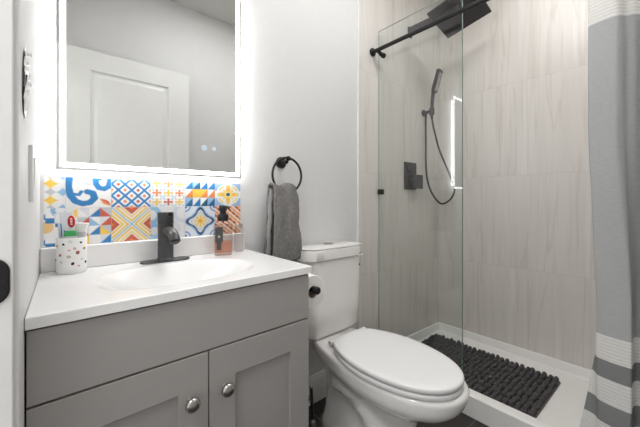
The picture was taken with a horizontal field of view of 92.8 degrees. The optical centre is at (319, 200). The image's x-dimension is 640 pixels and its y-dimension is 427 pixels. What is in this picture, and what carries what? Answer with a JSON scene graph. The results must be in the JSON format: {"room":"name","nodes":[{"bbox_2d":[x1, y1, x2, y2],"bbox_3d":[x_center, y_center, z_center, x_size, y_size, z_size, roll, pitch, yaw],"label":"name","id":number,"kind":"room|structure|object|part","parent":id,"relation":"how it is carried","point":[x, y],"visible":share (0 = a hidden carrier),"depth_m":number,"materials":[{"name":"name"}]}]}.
{"room":"bathroom","nodes":[
{"label":"bathroom","id":0,"kind":"room"},
{"bbox_2d":[14,0,39,426],"bbox_3d":[-0.390,-0.292,0.310,0.118,2.645,1.620,0,0,-41],"label":"wall","id":1,"kind":"structure","parent":0,"point":[26,12],"depth_m":0.55,"materials":[{"name":"white paint"}]},
{"bbox_2d":[0,0,13,426],"bbox_3d":[-0.264,0.000,0.153,0.106,2.060,0.777,0,0,-41],"label":"door","id":2,"kind":"structure","parent":1,"relation":"attached to","point":[6,6],"depth_m":0.47,"materials":[{"name":"white paint"}]},
{"bbox_2d":[0,260,9,302],"bbox_3d":[-0.501,0.122,0.442,0.072,0.072,0.005,0,0,-41],"label":"strike plate","id":3,"kind":"object","parent":2,"relation":"attached to","point":[4,268],"visible":1,"depth_m":0.46,"materials":[{"name":"black metal"}]},
{"bbox_2d":[23,48,31,117],"bbox_3d":[-0.520,-0.209,0.541,0.012,0.123,0.070,0,0,-41],"label":"wrap","id":4,"kind":"object","parent":1,"relation":"attached to","point":[28,85],"visible":1,"depth_m":0.53,"materials":[{"name":"white fabric"}]},
{"bbox_2d":[29,145,36,200],"bbox_3d":[-0.602,-0.055,0.639,0.010,0.114,0.070,0,0,-41],"label":"light switch","id":5,"kind":"object","parent":1,"relation":"attached to","point":[32,160],"visible":1,"depth_m":0.61,"materials":[{"name":"white paint"}]},
{"bbox_2d":[40,0,356,376],"bbox_3d":[0.054,-0.292,1.704,2.420,2.645,0.100,0,0,-41],"label":"wall","id":6,"kind":"structure","parent":0,"point":[299,57],"depth_m":1.48,"materials":[{"name":"white paint"}]},
{"bbox_2d":[44,176,239,246],"bbox_3d":[-0.572,0.033,1.091,0.618,0.207,0.003,0,0,-41],"label":"backsplash panel","id":7,"kind":"object","parent":6,"relation":"attached to","point":[137,203],"visible":0.87,"depth_m":1.04,"materials":[{"name":"multicoloured tile"}]},
{"bbox_2d":[56,0,240,178],"bbox_3d":[-0.556,-0.478,1.083,0.578,0.774,0.034,0,0,-41],"label":"mirror","id":8,"kind":"object","parent":6,"relation":"attached to","point":[143,86],"visible":1,"depth_m":1.04,"materials":[{"name":"grey mirror"}]},
{"bbox_2d":[271,156,301,189],"bbox_3d":[-0.164,-0.117,1.403,0.168,0.173,0.068,0,0,-41],"label":"towel ring","id":9,"kind":"object","parent":6,"relation":"attached to","point":[280,162],"visible":0.8,"depth_m":1.41,"materials":[{"name":"black metal"}]},
{"bbox_2d":[264,182,301,260],"bbox_3d":[-0.169,0.097,1.352,0.161,0.355,0.098,0,0,-41],"label":"hand towel","id":10,"kind":"object","parent":9,"relation":"hanging from","point":[282,239],"visible":0.96,"depth_m":1.33,"materials":[{"name":"grey fabric"}]},
{"bbox_2d":[309,369,326,405],"bbox_3d":[-0.052,0.962,1.536,0.725,0.137,0.014,0,0,-41],"label":"baseboard","id":11,"kind":"structure","parent":6,"relation":"attached to","point":[318,380],"depth_m":1.57,"materials":[{"name":"white paint"}]},
{"bbox_2d":[357,0,358,328],"bbox_3d":[0.223,-0.292,1.778,0.008,2.645,0.011,0,0,-41],"label":"trim","id":12,"kind":"structure","parent":6,"relation":"attached to","point":[357,0],"depth_m":1.77,"materials":[{"name":"white paint"}]},
{"bbox_2d":[359,0,437,336],"bbox_3d":[0.576,-0.292,2.087,0.931,2.645,0.008,0,0,-41],"label":"tiled wall","id":13,"kind":"structure","parent":6,"relation":"attached to","point":[408,219],"depth_m":2.02,"materials":[{"name":"beige tile"}]},
{"bbox_2d":[404,162,422,189],"bbox_3d":[0.646,-0.170,2.105,0.153,0.190,0.056,0,0,-41],"label":"shower valve","id":14,"kind":"object","parent":13,"relation":"attached to","point":[412,181],"visible":1,"depth_m":2.09,"materials":[{"name":"metal"}]},
{"bbox_3d":[0.629,-0.170,2.122,0.150,0.190,0.008,0,0,-41],"label":"valve plate","id":15,"kind":"part","parent":14,"relation":"part of","materials":[{"name":"metal"}]},
{"bbox_3d":[0.633,-0.215,2.103,0.056,0.056,0.026,0,0,-41],"label":"diverter knob","id":16,"kind":"part","parent":14,"relation":"part of","materials":[{"name":"metal"}]},
{"bbox_3d":[0.667,-0.130,2.118,0.105,0.096,0.048,0,0,-41],"label":"lever","id":17,"kind":"part","parent":14,"relation":"part of","materials":[{"name":"metal"}]},
{"bbox_2d":[370,0,489,58],"bbox_3d":[0.823,-0.896,1.300,0.080,0.059,1.503,0,0,-41],"label":"shower rod","id":18,"kind":"object","parent":13,"relation":"attached to","point":[373,51],"visible":1,"depth_m":1.58,"materials":[{"name":"black metal"}]},
{"bbox_2d":[579,0,639,426],"bbox_3d":[1.123,-0.003,0.946,0.084,1.836,0.515,0,0,-41],"label":"shower curtain","id":19,"kind":"object","parent":18,"relation":"hanging from","point":[613,394],"visible":1,"depth_m":1.04,"materials":[{"name":"fabric"}]},
{"bbox_2d":[422,69,455,204],"bbox_3d":[0.863,-0.450,2.216,0.174,0.960,0.174,0,0,-41],"label":"shower","id":20,"kind":"object","parent":13,"relation":"attached to","point":[439,72],"visible":1,"depth_m":2.19,"materials":[{"name":"metal"}]},
{"bbox_2d":[408,0,491,38],"bbox_3d":[0.819,-1.186,1.990,0.292,0.127,0.457,0,0,-41],"label":"shower head","id":21,"kind":"object","parent":13,"relation":"attached to","point":[452,26],"visible":0.81,"depth_m":1.94},
{"bbox_3d":[0.739,-1.179,1.988,0.030,0.038,0.335,0,0,-41],"label":"arm","id":22,"kind":"part","parent":21,"relation":"part of","materials":[{"name":"metal"}]},
{"bbox_2d":[309,397,488,426],"bbox_3d":[0.002,1.055,0.585,3.970,0.050,1.720,0,0,-41],"label":"floor","id":23,"kind":"structure","parent":0,"point":[462,420],"depth_m":1.42,"materials":[{"name":"tile"}]},
{"bbox_2d":[26,274,308,426],"bbox_3d":[-0.416,0.630,0.912,0.652,0.800,0.474,0,0,-41],"label":"vanity cabinet","id":24,"kind":"object","parent":23,"relation":"on","point":[236,357],"visible":0.85,"depth_m":0.72,"materials":[{"name":"grey paint"}]},
{"bbox_3d":[-0.408,0.648,0.659,0.327,0.544,0.020,0,0,-41],"label":"cabinet door","id":25,"kind":"part","parent":24,"relation":"part of","materials":[{"name":"grey paint"}]},
{"bbox_2d":[24,233,311,330],"bbox_3d":[-0.422,0.215,0.923,0.658,0.156,0.452,0,0,-41],"label":"sink","id":26,"kind":"object","parent":24,"relation":"in","point":[114,280],"visible":0.91,"depth_m":0.88,"materials":[{"name":"white ceramic"}]},
{"bbox_2d":[55,236,86,274],"bbox_3d":[-0.719,0.157,0.882,0.071,0.102,0.072,0,0,-41],"label":"toothbrush cup","id":27,"kind":"object","parent":26,"relation":"on","point":[71,253],"visible":0.96,"depth_m":0.85,"materials":[{"name":"white ceramic"}]},
{"bbox_2d":[54,214,61,237],"bbox_3d":[-0.734,0.115,0.861,0.023,0.158,0.019,0,0,-11],"label":"toothbrush","id":28,"kind":"object","parent":27,"relation":"in","point":[56,216],"visible":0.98,"depth_m":0.85,"materials":[{"name":"grey plastic"}]},
{"bbox_2d":[57,212,74,237],"bbox_3d":[-0.727,0.114,0.878,0.042,0.162,0.031,0,0,-20],"label":"toothpaste tube","id":29,"kind":"object","parent":27,"relation":"in","point":[67,220],"visible":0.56,"depth_m":0.87,"materials":[{"name":"plastic"}]},
{"bbox_2d":[64,230,76,237],"bbox_3d":[-0.712,0.140,0.868,0.029,0.108,0.015,0,0,-41],"label":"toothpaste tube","id":30,"kind":"object","parent":27,"relation":"in","point":[67,234],"visible":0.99,"depth_m":0.86,"materials":[{"name":"green plastic"}]},
{"bbox_2d":[75,223,88,237],"bbox_3d":[-0.703,0.130,0.895,0.038,0.130,0.019,0,0,-26],"label":"toothpaste tube","id":31,"kind":"object","parent":27,"relation":"in","point":[80,228],"visible":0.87,"depth_m":0.89,"materials":[{"name":"white plastic"}]},
{"bbox_2d":[140,212,189,264],"bbox_3d":[-0.499,0.123,1.011,0.156,0.169,0.151,0,0,-41],"label":"faucet","id":32,"kind":"object","parent":26,"relation":"on","point":[168,236],"visible":1,"depth_m":1.02,"materials":[{"name":"black metal"}]},
{"bbox_3d":[-0.530,0.205,1.047,0.156,0.006,0.052,0,0,-41],"label":"deck plate","id":33,"kind":"part","parent":32,"relation":"part of","materials":[{"name":"black metal"}]},
{"bbox_3d":[-0.530,0.060,1.047,0.050,0.040,0.050,0,0,-41],"label":"handle","id":34,"kind":"part","parent":32,"relation":"part of","materials":[{"name":"black metal"}]},
{"bbox_3d":[-0.488,0.113,0.998,0.032,0.054,0.118,0,0,-41],"label":"spout","id":35,"kind":"part","parent":32,"relation":"part of","materials":[{"name":"black metal"}]},
{"bbox_2d":[213,205,231,252],"bbox_3d":[-0.374,0.113,1.174,0.069,0.189,0.056,0,0,-21],"label":"soap dispenser","id":36,"kind":"object","parent":26,"relation":"on","point":[222,216],"visible":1,"depth_m":1.16,"materials":[{"name":"clear glass"}]},
{"bbox_2d":[234,223,242,228],"bbox_3d":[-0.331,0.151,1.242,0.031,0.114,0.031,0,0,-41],"label":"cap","id":37,"kind":"object","parent":26,"relation":"on","point":[237,225],"visible":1,"depth_m":1.23,"materials":[{"name":"white plastic"}]},
{"bbox_3d":[-0.302,0.480,0.718,0.034,0.034,0.031,0,0,-41],"label":"knob","id":38,"kind":"part","parent":24,"relation":"part of","materials":[{"name":"silver metal"}]},
{"bbox_3d":[-0.236,0.480,0.775,0.034,0.034,0.031,0,0,-41],"label":"knob","id":39,"kind":"part","parent":24,"relation":"part of","materials":[{"name":"silver metal"}]},
{"bbox_3d":[-0.162,0.648,0.873,0.319,0.544,0.020,0,0,-41],"label":"cabinet door","id":40,"kind":"part","parent":24,"relation":"part of","materials":[{"name":"grey paint"}]},
{"bbox_2d":[309,286,320,294],"bbox_3d":[-0.085,0.308,1.088,0.077,0.044,0.186,0,0,-41],"label":"paper holder","id":41,"kind":"object","parent":24,"relation":"attached to","point":[316,290],"visible":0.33,"depth_m":1.03,"materials":[{"name":"black metal"}]},
{"bbox_2d":[309,273,324,308],"bbox_3d":[-0.057,0.318,1.094,0.116,0.116,0.100,0,0,-41],"label":"toilet paper roll","id":42,"kind":"object","parent":41,"relation":"on","point":[315,300],"visible":0.3,"depth_m":1.07,"materials":[{"name":"paper"}]},
{"bbox_2d":[309,384,322,426],"bbox_3d":[-0.029,0.867,1.168,0.084,0.327,0.084,0,0,-41],"label":"toilet brush","id":43,"kind":"object","parent":23,"relation":"on","point":[314,421],"visible":0.91,"depth_m":1.16,"materials":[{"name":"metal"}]},
{"bbox_3d":[-0.031,0.777,1.166,0.017,0.126,0.011,0,0,-41],"label":"brush handle","id":44,"kind":"part","parent":43,"relation":"part of","materials":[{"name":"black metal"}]},
{"bbox_2d":[296,241,468,426],"bbox_3d":[0.246,0.620,1.289,0.402,0.820,0.744,0,0,-41],"label":"toilet","id":45,"kind":"object","parent":23,"relation":"on","point":[376,378],"visible":0.94,"depth_m":1.20,"materials":[{"name":"white ceramic"}]},
{"bbox_3d":[0.053,0.460,1.514,0.376,0.365,0.136,0,0,-41],"label":"tank","id":46,"kind":"part","parent":45,"relation":"part of","materials":[{"name":"white ceramic"}]},
{"bbox_3d":[0.054,0.246,1.513,0.397,0.062,0.153,0,0,-41],"label":"tank lid","id":47,"kind":"part","parent":45,"relation":"part of","materials":[{"name":"white ceramic"}]},
{"bbox_3d":[0.241,0.837,1.268,0.356,0.387,0.719,0,0,-41],"label":"bowl","id":48,"kind":"part","parent":45,"relation":"part of","materials":[{"name":"white ceramic"}]},
{"bbox_3d":[0.292,0.633,1.190,0.344,0.018,0.508,0,0,-41],"label":"seat","id":49,"kind":"part","parent":45,"relation":"part of","materials":[{"name":"white plastic"}]},
{"bbox_3d":[0.292,0.608,1.191,0.342,0.024,0.514,0,0,-41],"label":"lid","id":50,"kind":"part","parent":45,"relation":"part of","materials":[{"name":"white plastic"}]},
{"bbox_2d":[407,322,591,426],"bbox_3d":[1.128,0.979,1.565,0.777,0.102,1.502,0,0,-41],"label":"shower pan","id":51,"kind":"object","parent":23,"relation":"on","point":[565,408],"visible":0.44,"depth_m":1.59,"materials":[{"name":"white ceramic"}]},
{"bbox_2d":[378,0,462,371],"bbox_3d":[0.535,-0.062,1.701,0.022,1.978,0.519,0,0,-41],"label":"screen","id":52,"kind":"object","parent":51,"relation":"on","point":[380,191],"visible":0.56,"depth_m":1.64,"materials":[{"name":"clear glass"}]},
{"bbox_2d":[421,334,560,417],"bbox_3d":[0.904,0.987,1.811,0.503,0.038,0.749,0,0,-40],"label":"bath mat","id":53,"kind":"object","parent":51,"relation":"in","point":[527,391],"visible":0.7,"depth_m":1.69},
{"bbox_3d":[1.465,-0.292,1.858,0.090,2.645,1.520,0,0,-41],"label":"wall","id":54,"kind":"structure","parent":0,"visible":0},
{"bbox_2d":[438,0,595,369],"bbox_3d":[1.427,-0.292,1.825,0.012,2.645,1.504,0,0,-41],"label":"tiled wall","id":55,"kind":"structure","parent":54,"relation":"attached to","point":[529,281],"depth_m":1.96,"materials":[{"name":"beige tile"}]}
]}

